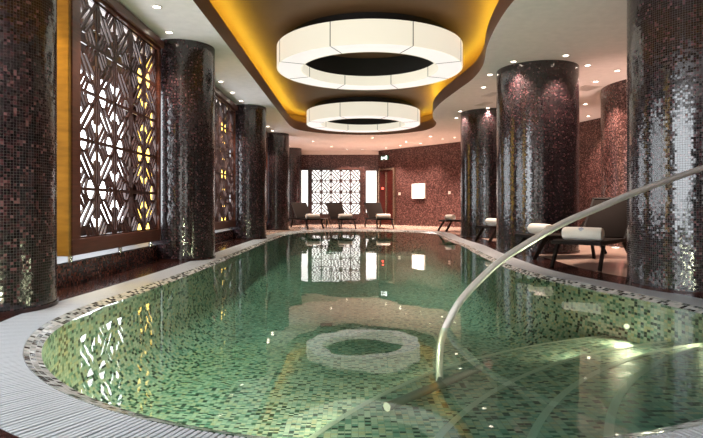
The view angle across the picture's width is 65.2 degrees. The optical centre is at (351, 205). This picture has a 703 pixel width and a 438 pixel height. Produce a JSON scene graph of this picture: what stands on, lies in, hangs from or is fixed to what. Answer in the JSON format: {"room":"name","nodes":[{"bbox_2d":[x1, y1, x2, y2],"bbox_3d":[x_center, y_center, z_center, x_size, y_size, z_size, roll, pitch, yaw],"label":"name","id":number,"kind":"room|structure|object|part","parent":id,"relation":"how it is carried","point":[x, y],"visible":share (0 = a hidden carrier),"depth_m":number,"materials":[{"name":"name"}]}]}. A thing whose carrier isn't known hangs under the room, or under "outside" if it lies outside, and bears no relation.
{"room":"indoor swimming pool","nodes":[
{"label":"indoor swimming pool","id":0,"kind":"room"},
{"bbox_2d":[81,27,227,235],"bbox_3d":[-3.500,-0.790,10.650,0.001,3.140,25.700,0,0,0],"label":"wall","id":1,"kind":"structure","parent":0,"point":[83,46],"depth_m":7.92,"materials":[{"name":"brown wood"}]},
{"bbox_2d":[81,65,126,232],"bbox_3d":[-3.465,-0.730,6.675,0.070,2.140,3.470,0,0,0],"label":"window","id":2,"kind":"structure","parent":1,"relation":"in","point":[90,98],"depth_m":7.63,"materials":[{"name":"grey glass"}]},
{"bbox_2d":[133,66,151,229],"bbox_3d":[-3.470,-0.905,9.225,0.060,2.900,0.830,0,0,0],"label":"light panel","id":3,"kind":"object","parent":1,"relation":"attached to","point":[139,72],"visible":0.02,"depth_m":9.02,"materials":[{"name":"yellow glass"}]},
{"bbox_3d":[-3.470,-0.905,9.225,0.060,2.900,0.830,0,0,0],"label":"edge frame","id":4,"kind":"part","parent":3,"relation":"part of","materials":[{"name":"brown wood"}]},
{"bbox_2d":[219,124,226,220],"bbox_3d":[-3.470,-0.905,14.775,0.060,2.900,0.730,0,0,0],"label":"light panel","id":5,"kind":"object","parent":1,"relation":"attached to","point":[221,124],"visible":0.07,"depth_m":14.75,"materials":[{"name":"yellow glass"}]},
{"bbox_2d":[302,155,377,223],"bbox_3d":[-1.175,-0.790,23.500,4.650,3.140,0.001,0,0,0],"label":"wall","id":6,"kind":"structure","parent":0,"point":[367,162],"depth_m":23.50,"materials":[{"name":"tile"}]},
{"bbox_2d":[302,169,308,208],"bbox_3d":[-2.080,-0.620,23.465,0.540,1.900,0.070,0,0,0],"label":"window","id":7,"kind":"structure","parent":6,"relation":"in","point":[305,172],"depth_m":23.47,"materials":[{"name":"grey glass"}]},
{"bbox_2d":[312,170,359,213],"bbox_3d":[-0.660,-0.590,23.465,2.220,2.040,0.070,0,0,0],"label":"window","id":8,"kind":"structure","parent":6,"relation":"in","point":[324,171],"depth_m":23.47,"materials":[{"name":"grey"}]},
{"bbox_2d":[309,168,362,216],"bbox_3d":[-0.660,-0.590,23.360,2.260,2.080,0.140,0,0,0],"label":"lattice screen","id":9,"kind":"object","parent":8,"relation":"attached to","point":[311,180],"visible":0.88,"depth_m":23.32,"materials":[{"name":"brown wood"}]},
{"bbox_2d":[302,151,378,154],"bbox_3d":[-1.175,-2.275,23.450,4.650,0.170,0.100,0,0,0],"label":"trim","id":10,"kind":"structure","parent":6,"relation":"attached to","point":[303,152],"depth_m":23.40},
{"bbox_2d":[365,170,377,213],"bbox_3d":[0.840,-0.610,23.465,0.540,1.880,0.070,0,0,0],"label":"window","id":11,"kind":"structure","parent":6,"relation":"in","point":[371,176],"depth_m":23.47,"materials":[{"name":"grey glass"}]},
{"bbox_2d":[81,0,626,150],"bbox_3d":[2.350,-2.360,10.800,11.700,0.001,26.000,0,0,0],"label":"ceiling","id":12,"kind":"structure","parent":0,"point":[594,32],"depth_m":8.57,"materials":[{"name":"beige paint"}]},
{"bbox_2d":[151,4,161,8],"bbox_3d":[-2.300,-2.352,6.500,0.124,0.015,0.124,0,0,0],"label":"recessed light","id":13,"kind":"object","parent":12,"relation":"in","point":[155,6],"visible":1,"depth_m":6.48,"materials":[{"name":"beige"}]},
{"bbox_2d":[193,0,513,134],"bbox_3d":[0.311,-2.495,9.880,4.342,0.270,16.798,0,0,0],"label":"trim","id":14,"kind":"structure","parent":12,"relation":"attached to","point":[205,6],"depth_m":10.21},
{"bbox_2d":[474,102,492,105],"bbox_3d":[3.050,-2.353,12.700,0.240,0.011,0.440,0,0,-17],"label":"ceiling vent","id":15,"kind":"object","parent":12,"relation":"in","point":[482,103],"visible":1,"depth_m":12.68,"materials":[{"name":"metal"}]},
{"bbox_2d":[482,92,495,96],"bbox_3d":[2.950,-2.353,11.600,0.240,0.011,0.440,0,0,-17],"label":"ceiling vent","id":16,"kind":"object","parent":12,"relation":"in","point":[490,94],"visible":0.81,"depth_m":11.62,"materials":[{"name":"metal"}]},
{"bbox_2d":[579,85,600,90],"bbox_3d":[4.700,-2.353,11.000,0.400,0.011,0.400,0,0,-17],"label":"ceiling vent","id":17,"kind":"object","parent":12,"relation":"in","point":[586,87],"visible":0.82,"depth_m":10.96,"materials":[{"name":"metal"}]},
{"bbox_2d":[209,0,498,122],"bbox_3d":[0.311,-2.730,9.880,5.142,0.340,17.598,0,0,0],"label":"ceiling","id":18,"kind":"structure","parent":0,"point":[257,26],"depth_m":8.99,"materials":[{"name":"brown paint"}]},
{"bbox_2d":[307,97,419,131],"bbox_3d":[0.340,-2.629,16.000,3.280,0.540,3.280,0,0,0],"label":"lamp","id":19,"kind":"object","parent":18,"relation":"hanging from","point":[345,114],"visible":1,"depth_m":14.89,"materials":[{"name":"beige fabric"}]},
{"bbox_3d":[0.340,-2.451,16.000,2.440,0.182,2.440,0,0,0],"label":"lamp shade","id":20,"kind":"part","parent":19,"relation":"part of","materials":[{"name":"beige fabric"}]},
{"bbox_2d":[307,116,418,131],"bbox_3d":[0.340,-2.371,16.000,3.238,0.014,3.238,0,0,0],"label":"diffuser","id":21,"kind":"object","parent":19,"relation":"attached to","point":[317,122],"depth_m":15.95,"materials":[{"name":"grey"}]},
{"bbox_2d":[277,12,462,89],"bbox_3d":[0.310,-2.629,9.600,3.200,0.540,3.200,0,0,0],"label":"lamp","id":22,"kind":"object","parent":18,"relation":"hanging from","point":[434,53],"visible":1,"depth_m":8.65,"materials":[{"name":"beige fabric"}]},
{"bbox_3d":[0.310,-2.451,9.600,2.380,0.182,2.380,0,0,0],"label":"lamp shade","id":23,"kind":"part","parent":22,"relation":"part of","materials":[{"name":"beige fabric"}]},
{"bbox_2d":[278,44,460,89],"bbox_3d":[0.310,-2.371,9.600,3.158,0.014,3.158,0,0,0],"label":"diffuser","id":24,"kind":"object","parent":22,"relation":"attached to","point":[448,63],"depth_m":9.06,"materials":[{"name":"grey"}]},
{"bbox_2d":[42,261,702,437],"bbox_3d":[0.219,1.185,9.876,4.885,0.750,16.125,0,0,0],"label":"basin","id":25,"kind":"object","parent":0,"point":[240,347],"visible":0.51,"depth_m":5.70,"materials":[{"name":"tile"}]},
{"bbox_2d":[320,323,332,326],"bbox_3d":[-0.330,1.552,7.200,0.160,0.016,0.160,0,0,0],"label":"drain","id":26,"kind":"object","parent":25,"relation":"on","point":[321,324],"visible":1,"depth_m":7.17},
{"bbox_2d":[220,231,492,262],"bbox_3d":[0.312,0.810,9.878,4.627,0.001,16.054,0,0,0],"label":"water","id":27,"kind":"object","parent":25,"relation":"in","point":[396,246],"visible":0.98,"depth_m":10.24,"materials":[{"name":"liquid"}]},
{"bbox_2d":[23,230,702,437],"bbox_3d":[0.312,0.795,9.878,4.797,0.030,16.224,0,0,0],"label":"trim","id":28,"kind":"structure","parent":25,"relation":"attached to","point":[32,352],"depth_m":4.06,"materials":[{"name":"tile"}]},
{"bbox_2d":[0,230,314,437],"label":"grille","id":29,"kind":"object","parent":28,"relation":"attached to","point":[32,405],"depth_m":2.19,"materials":[{"name":"white plastic"}]},
{"bbox_2d":[505,257,702,306],"bbox_3d":[2.523,0.788,6.299,0.824,0.016,4.061,0,0,0],"label":"air vent","id":30,"kind":"object","parent":28,"relation":"attached to","point":[513,261],"depth_m":5.47,"materials":[{"name":"grey metal"}]},
{"bbox_2d":[316,336,702,437],"bbox_3d":[1.254,1.225,3.236,1.957,0.670,4.182,0,0,41],"label":"steps","id":31,"kind":"structure","parent":25,"relation":"on","point":[670,393],"depth_m":3.05,"materials":[{"name":"tile"}]},
{"bbox_2d":[308,335,702,437],"bbox_3d":[1.127,1.051,3.332,1.642,0.328,4.158,0,0,44],"label":"trim","id":32,"kind":"structure","parent":31,"relation":"attached to","point":[609,423],"depth_m":3.09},
{"bbox_2d":[383,165,702,411],"bbox_3d":[1.849,0.344,4.027,3.762,1.691,0.476,0,0,-22],"label":"handrail","id":33,"kind":"object","parent":31,"relation":"on","point":[441,382],"visible":1,"depth_m":3.81,"materials":[{"name":"metal"}]},
{"bbox_2d":[623,323,629,328],"bbox_3d":[2.445,1.070,4.889,0.053,0.053,0.009,0,0,44],"label":"pool light","id":34,"kind":"object","parent":25,"relation":"attached to","point":[626,326],"visible":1,"depth_m":4.89,"materials":[{"name":"glass"}]},
{"bbox_2d":[123,224,626,276],"bbox_3d":[2.350,0.781,10.800,11.700,0.001,26.000,0,0,0],"label":"floor","id":35,"kind":"structure","parent":0,"point":[615,260],"depth_m":9.24,"materials":[{"name":"beige tile"}]},
{"bbox_2d":[57,230,232,288],"bbox_3d":[-3.130,0.670,10.650,0.740,0.220,25.700,0,0,0],"label":"kerb","id":36,"kind":"object","parent":35,"relation":"on","point":[72,273],"depth_m":6.20,"materials":[{"name":"tile"}]},
{"bbox_2d":[57,0,163,261],"bbox_3d":[-2.808,-0.905,6.490,0.345,2.906,2.500,0,0,0],"label":"lattice screen","id":37,"kind":"object","parent":36,"relation":"on","point":[71,98],"visible":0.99,"depth_m":6.08,"materials":[{"name":"red wood"}]},
{"bbox_3d":[-2.836,-0.939,5.259,0.288,2.838,0.038,0,0,0],"label":"panel","id":38,"kind":"part","parent":37,"relation":"part of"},
{"bbox_3d":[-2.740,0.514,5.360,0.044,0.068,0.044,0,0,0],"label":"post","id":39,"kind":"part","parent":37,"relation":"part of","materials":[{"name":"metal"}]},
{"bbox_3d":[-2.730,0.403,6.510,0.100,0.155,2.460,0,0,0],"label":"rail","id":40,"kind":"part","parent":37,"relation":"part of","materials":[{"name":"red wood"}]},
{"bbox_3d":[-2.730,-2.267,6.510,0.100,0.183,2.460,0,0,0],"label":"rail","id":41,"kind":"part","parent":37,"relation":"part of","materials":[{"name":"red wood"}]},
{"bbox_3d":[-2.658,-2.260,6.510,0.045,0.100,2.460,0,0,0],"label":"cornice","id":42,"kind":"part","parent":37,"relation":"part of","materials":[{"name":"red wood"}]},
{"bbox_2d":[57,228,232,264],"bbox_3d":[-3.138,0.553,10.650,0.725,0.011,25.700,0,0,0],"label":"trim","id":43,"kind":"structure","parent":36,"relation":"on","point":[60,259],"depth_m":6.34,"materials":[{"name":"grey stone"}]},
{"bbox_2d":[215,87,237,229],"bbox_3d":[-2.709,-0.905,10.725,0.344,2.906,4.052,0,0,3],"label":"lattice screen","id":44,"kind":"object","parent":36,"relation":"on","point":[225,114],"visible":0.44,"depth_m":11.82,"materials":[{"name":"red wood"}]},
{"bbox_3d":[-2.730,-2.267,10.750,0.100,0.183,4.000,0,0,0],"label":"rail","id":45,"kind":"part","parent":44,"relation":"part of","materials":[{"name":"red wood"}]},
{"bbox_3d":[-2.730,0.403,10.750,0.100,0.155,4.000,0,0,0],"label":"rail","id":46,"kind":"part","parent":44,"relation":"part of","materials":[{"name":"red wood"}]},
{"bbox_3d":[-2.658,-2.260,10.750,0.045,0.100,4.000,0,0,0],"label":"cornice","id":47,"kind":"part","parent":44,"relation":"part of","materials":[{"name":"red wood"}]},
{"bbox_2d":[266,131,268,220],"bbox_3d":[-2.709,-0.905,15.625,0.344,2.906,3.952,0,0,3],"label":"lattice screen","id":48,"kind":"object","parent":36,"relation":"on","point":[267,133],"visible":0.02,"depth_m":17.53,"materials":[{"name":"red wood"}]},
{"bbox_2d":[266,132,288,229],"bbox_3d":[-2.500,-0.788,18.050,0.924,3.137,0.924,0,0,0],"label":"column","id":49,"kind":"structure","parent":35,"relation":"on","point":[278,143],"depth_m":17.63,"materials":[{"name":"tile"}]},
{"bbox_2d":[289,147,301,224],"bbox_3d":[-2.500,-0.788,22.600,0.924,3.137,0.924,0,0,0],"label":"column","id":50,"kind":"structure","parent":35,"relation":"on","point":[295,154],"depth_m":22.22,"materials":[{"name":"tile"}]},
{"bbox_2d":[290,203,323,228],"bbox_3d":[-1.581,0.335,19.434,0.612,0.920,1.688,0,0,-27],"label":"sun lounger","id":51,"kind":"object","parent":35,"relation":"on","point":[300,210],"visible":0.88,"depth_m":19.86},
{"bbox_3d":[-1.817,0.172,19.901,0.560,0.530,0.512,0,0,-27],"label":"backrest","id":52,"kind":"part","parent":51,"relation":"part of","materials":[{"name":"brown wicker"}]},
{"bbox_2d":[305,214,319,218],"bbox_3d":[-1.337,0.352,18.951,0.480,0.170,0.172,0,0,-27],"label":"rolled towel","id":53,"kind":"object","parent":51,"relation":"on","point":[308,216],"visible":1,"depth_m":18.89,"materials":[{"name":"white fabric"}]},
{"bbox_2d":[326,203,356,228],"bbox_3d":[-0.394,0.335,19.476,0.612,0.920,1.688,0,0,-19],"label":"sun lounger","id":54,"kind":"object","parent":35,"relation":"on","point":[334,209],"visible":0.73,"depth_m":19.95,"materials":[{"name":"brown wicker"}]},
{"bbox_3d":[-0.567,0.172,19.970,0.560,0.530,0.512,0,0,-19],"label":"backrest","id":55,"kind":"part","parent":54,"relation":"part of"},
{"bbox_2d":[338,214,351,218],"bbox_3d":[-0.215,0.352,18.965,0.480,0.170,0.172,0,0,-19],"label":"rolled towel","id":56,"kind":"object","parent":54,"relation":"on","point":[340,216],"visible":1,"depth_m":18.91,"materials":[{"name":"white fabric"}]},
{"bbox_2d":[0,235,702,437],"bbox_3d":[0.311,0.780,7.992,6.347,0.001,14.003,0,0,0],"label":"floor","id":57,"kind":"structure","parent":35,"relation":"on","point":[109,280],"depth_m":6.36,"materials":[{"name":"tile"}]},
{"bbox_2d":[0,0,58,315],"bbox_3d":[-2.780,-0.788,4.240,0.924,3.137,0.924,0,0,0],"label":"column","id":58,"kind":"structure","parent":57,"relation":"on","point":[28,28],"depth_m":4.04,"materials":[{"name":"tile"}]},
{"bbox_2d":[152,39,215,260],"bbox_3d":[-2.500,-0.788,8.200,0.924,3.137,0.924,0,0,0],"label":"column","id":59,"kind":"structure","parent":57,"relation":"on","point":[187,66],"depth_m":7.79,"materials":[{"name":"tile"}]},
{"bbox_2d":[228,104,266,239],"bbox_3d":[-2.500,-0.788,13.200,0.924,3.137,0.924,0,0,0],"label":"column","id":60,"kind":"structure","parent":57,"relation":"on","point":[250,119],"depth_m":12.79,"materials":[{"name":"tile"}]},
{"bbox_2d":[364,203,394,228],"bbox_3d":[0.968,0.335,19.497,0.612,0.920,1.688,0,0,-14],"label":"sun lounger","id":61,"kind":"object","parent":35,"relation":"on","point":[372,209],"visible":0.73,"depth_m":19.99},
{"bbox_3d":[0.842,0.172,20.005,0.560,0.530,0.512,0,0,-14],"label":"backrest","id":62,"kind":"part","parent":61,"relation":"part of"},
{"bbox_2d":[376,214,390,218],"bbox_3d":[1.098,0.352,18.972,0.480,0.170,0.172,0,0,-14],"label":"rolled towel","id":63,"kind":"object","parent":61,"relation":"on","point":[378,216],"visible":1,"depth_m":18.91,"materials":[{"name":"white fabric"}]},
{"bbox_2d":[437,220,460,231],"bbox_3d":[3.574,0.335,17.154,1.688,0.920,0.612,0,0,-15],"label":"sun lounger","id":64,"kind":"object","parent":35,"relation":"on","point":[443,221],"visible":0.24,"depth_m":16.73,"materials":[{"name":"black wood"}]},
{"bbox_2d":[445,215,455,219],"bbox_3d":[3.051,0.352,17.016,0.172,0.170,0.480,0,0,-15],"label":"rolled towel","id":65,"kind":"object","parent":64,"relation":"on","point":[447,217],"visible":1,"depth_m":16.86,"materials":[{"name":"white fabric"}]},
{"bbox_3d":[3.651,0.456,16.879,1.610,0.048,0.032,0,0,-15],"label":"rail","id":66,"kind":"part","parent":64,"relation":"part of","materials":[{"name":"black metal"}]},
{"bbox_2d":[460,108,495,237],"bbox_3d":[3.450,-0.788,13.900,1.384,3.137,1.384,0,0,0],"label":"column","id":67,"kind":"structure","parent":35,"relation":"on","point":[478,126],"depth_m":13.33,"materials":[{"name":"tile"}]},
{"bbox_2d":[474,225,495,242],"bbox_3d":[3.628,0.335,12.196,1.688,0.920,0.612,0,0,-16],"label":"sun lounger","id":68,"kind":"object","parent":35,"relation":"on","point":[482,227],"visible":0.27,"depth_m":11.92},
{"bbox_3d":[2.856,0.625,12.266,0.248,0.340,0.034,0,0,-14],"label":"leg","id":69,"kind":"part","parent":68,"relation":"part of","materials":[{"name":"black metal"}]},
{"bbox_2d":[485,218,495,225],"bbox_3d":[3.109,0.352,12.043,0.172,0.170,0.480,0,0,-16],"label":"rolled towel","id":70,"kind":"object","parent":68,"relation":"on","point":[489,221],"visible":0.59,"depth_m":12.02,"materials":[{"name":"white fabric"}]},
{"bbox_3d":[3.017,0.625,11.719,0.248,0.340,0.034,0,0,-19],"label":"leg","id":71,"kind":"part","parent":68,"relation":"part of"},
{"bbox_2d":[496,60,579,253],"bbox_3d":[3.220,-0.788,9.550,1.384,3.137,1.384,0,0,0],"label":"column","id":72,"kind":"structure","parent":35,"relation":"on","point":[537,102],"depth_m":8.97,"materials":[{"name":"tile"}]},
{"bbox_2d":[515,219,626,259],"bbox_3d":[3.401,0.335,8.497,1.688,0.920,0.612,0,0,-13],"label":"sun lounger","id":73,"kind":"object","parent":35,"relation":"on","point":[524,236],"visible":0.18,"depth_m":8.13,"materials":[{"name":"black metal"}]},
{"bbox_3d":[2.635,0.456,8.323,0.032,0.044,0.540,0,0,-13],"label":"foot rail","id":74,"kind":"part","parent":73,"relation":"part of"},
{"bbox_2d":[527,223,551,234],"bbox_3d":[2.873,0.352,8.377,0.172,0.170,0.480,0,0,-13],"label":"rolled towel","id":75,"kind":"object","parent":73,"relation":"on","point":[533,228],"visible":0.64,"depth_m":8.35,"materials":[{"name":"white fabric"}]},
{"bbox_3d":[2.761,0.625,8.060,0.248,0.340,0.034,0,0,-16],"label":"leg","id":76,"kind":"part","parent":73,"relation":"part of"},
{"bbox_3d":[3.147,0.445,8.439,1.040,0.020,0.540,0,0,-13],"label":"seat","id":77,"kind":"part","parent":73,"relation":"part of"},
{"bbox_3d":[3.468,0.456,8.220,1.610,0.048,0.032,0,0,-13],"label":"rail","id":78,"kind":"part","parent":73,"relation":"part of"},
{"bbox_3d":[4.185,0.625,8.383,0.211,0.335,0.035,0,0,-9],"label":"leg","id":79,"kind":"part","parent":73,"relation":"part of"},
{"bbox_2d":[550,197,626,270],"bbox_3d":[3.289,0.335,7.381,0.612,0.920,1.688,0,0,41],"label":"sun lounger","id":80,"kind":"object","parent":35,"relation":"on","point":[613,219],"visible":0.52,"depth_m":7.62,"materials":[{"name":"brown fabric"}]},
{"bbox_3d":[2.599,0.625,7.028,0.034,0.340,0.248,0,0,44],"label":"leg","id":81,"kind":"part","parent":80,"relation":"part of","materials":[{"name":"black metal"}]},
{"bbox_3d":[2.770,0.456,6.791,0.540,0.044,0.032,0,0,41],"label":"foot rail","id":82,"kind":"part","parent":80,"relation":"part of","materials":[{"name":"black wood"}]},
{"bbox_2d":[562,227,603,240],"bbox_3d":[2.931,0.352,6.975,0.480,0.170,0.172,0,0,41],"label":"rolled towel","id":83,"kind":"object","parent":80,"relation":"on","point":[568,233],"visible":1,"depth_m":6.91,"materials":[{"name":"white fabric"}]},
{"bbox_3d":[3.117,0.445,7.185,0.540,0.020,1.040,0,0,41],"label":"seat","id":84,"kind":"part","parent":80,"relation":"part of","materials":[{"name":"black fabric"}]},
{"bbox_3d":[3.563,0.625,8.124,0.035,0.335,0.211,0,0,38],"label":"leg","id":85,"kind":"part","parent":80,"relation":"part of","materials":[{"name":"black wood"}]},
{"bbox_3d":[3.027,0.625,6.652,0.034,0.340,0.248,0,0,38],"label":"leg","id":86,"kind":"part","parent":80,"relation":"part of","materials":[{"name":"black wood"}]},
{"bbox_3d":[3.638,0.166,7.778,0.600,0.582,0.564,0,0,41],"label":"frame","id":87,"kind":"part","parent":80,"relation":"part of","materials":[{"name":"brown wood"}]},
{"bbox_3d":[3.635,0.172,7.774,0.560,0.530,0.512,0,0,41],"label":"backrest","id":88,"kind":"part","parent":80,"relation":"part of","materials":[{"name":"fabric"}]},
{"bbox_3d":[3.506,0.456,7.196,0.032,0.048,1.610,0,0,41],"label":"rail","id":89,"kind":"part","parent":80,"relation":"part of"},
{"bbox_2d":[625,0,702,295],"bbox_3d":[3.450,-0.788,5.330,1.424,3.137,1.424,0,0,0],"label":"column","id":90,"kind":"structure","parent":35,"relation":"on","point":[665,37],"depth_m":4.99,"materials":[{"name":"tile"}]},
{"bbox_2d":[378,118,600,226],"bbox_3d":[5.838,-0.790,11.036,3.318,3.140,26.426,0,0,-13],"label":"wall","id":91,"kind":"structure","parent":0,"point":[438,166],"depth_m":20.93,"materials":[{"name":"tile"}]},
{"bbox_2d":[380,155,388,159],"bbox_3d":[1.387,-2.030,23.149,0.066,0.180,0.440,0,0,-41],"label":"exit sign","id":92,"kind":"object","parent":91,"relation":"attached to","point":[386,157],"visible":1,"depth_m":23.08,"materials":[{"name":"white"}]},
{"bbox_2d":[378,168,395,224],"bbox_3d":[1.463,-0.400,23.030,0.110,2.360,0.960,0,0,-41],"label":"door","id":93,"kind":"structure","parent":91,"relation":"in","point":[386,177],"depth_m":22.99,"materials":[{"name":"brown wood"}]},
{"bbox_3d":[1.451,-0.470,23.006,0.060,1.900,0.040,0,0,-41],"label":"pull handle","id":94,"kind":"part","parent":93,"relation":"part of","materials":[{"name":"brown wood"}]},
{"bbox_2d":[412,183,425,198],"bbox_3d":[2.647,-0.590,21.713,0.070,0.590,0.670,0,0,-41],"label":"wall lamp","id":95,"kind":"object","parent":91,"relation":"attached to","point":[418,190],"visible":1,"depth_m":21.64,"materials":[{"name":"white"}]},
{"bbox_2d":[601,79,626,247],"bbox_3d":[6.261,-0.790,10.760,2.522,3.140,2.596,0,0,0],"label":"wall","id":96,"kind":"structure","parent":0,"point":[614,95],"depth_m":10.51,"materials":[{"name":"tile"}]}
]}

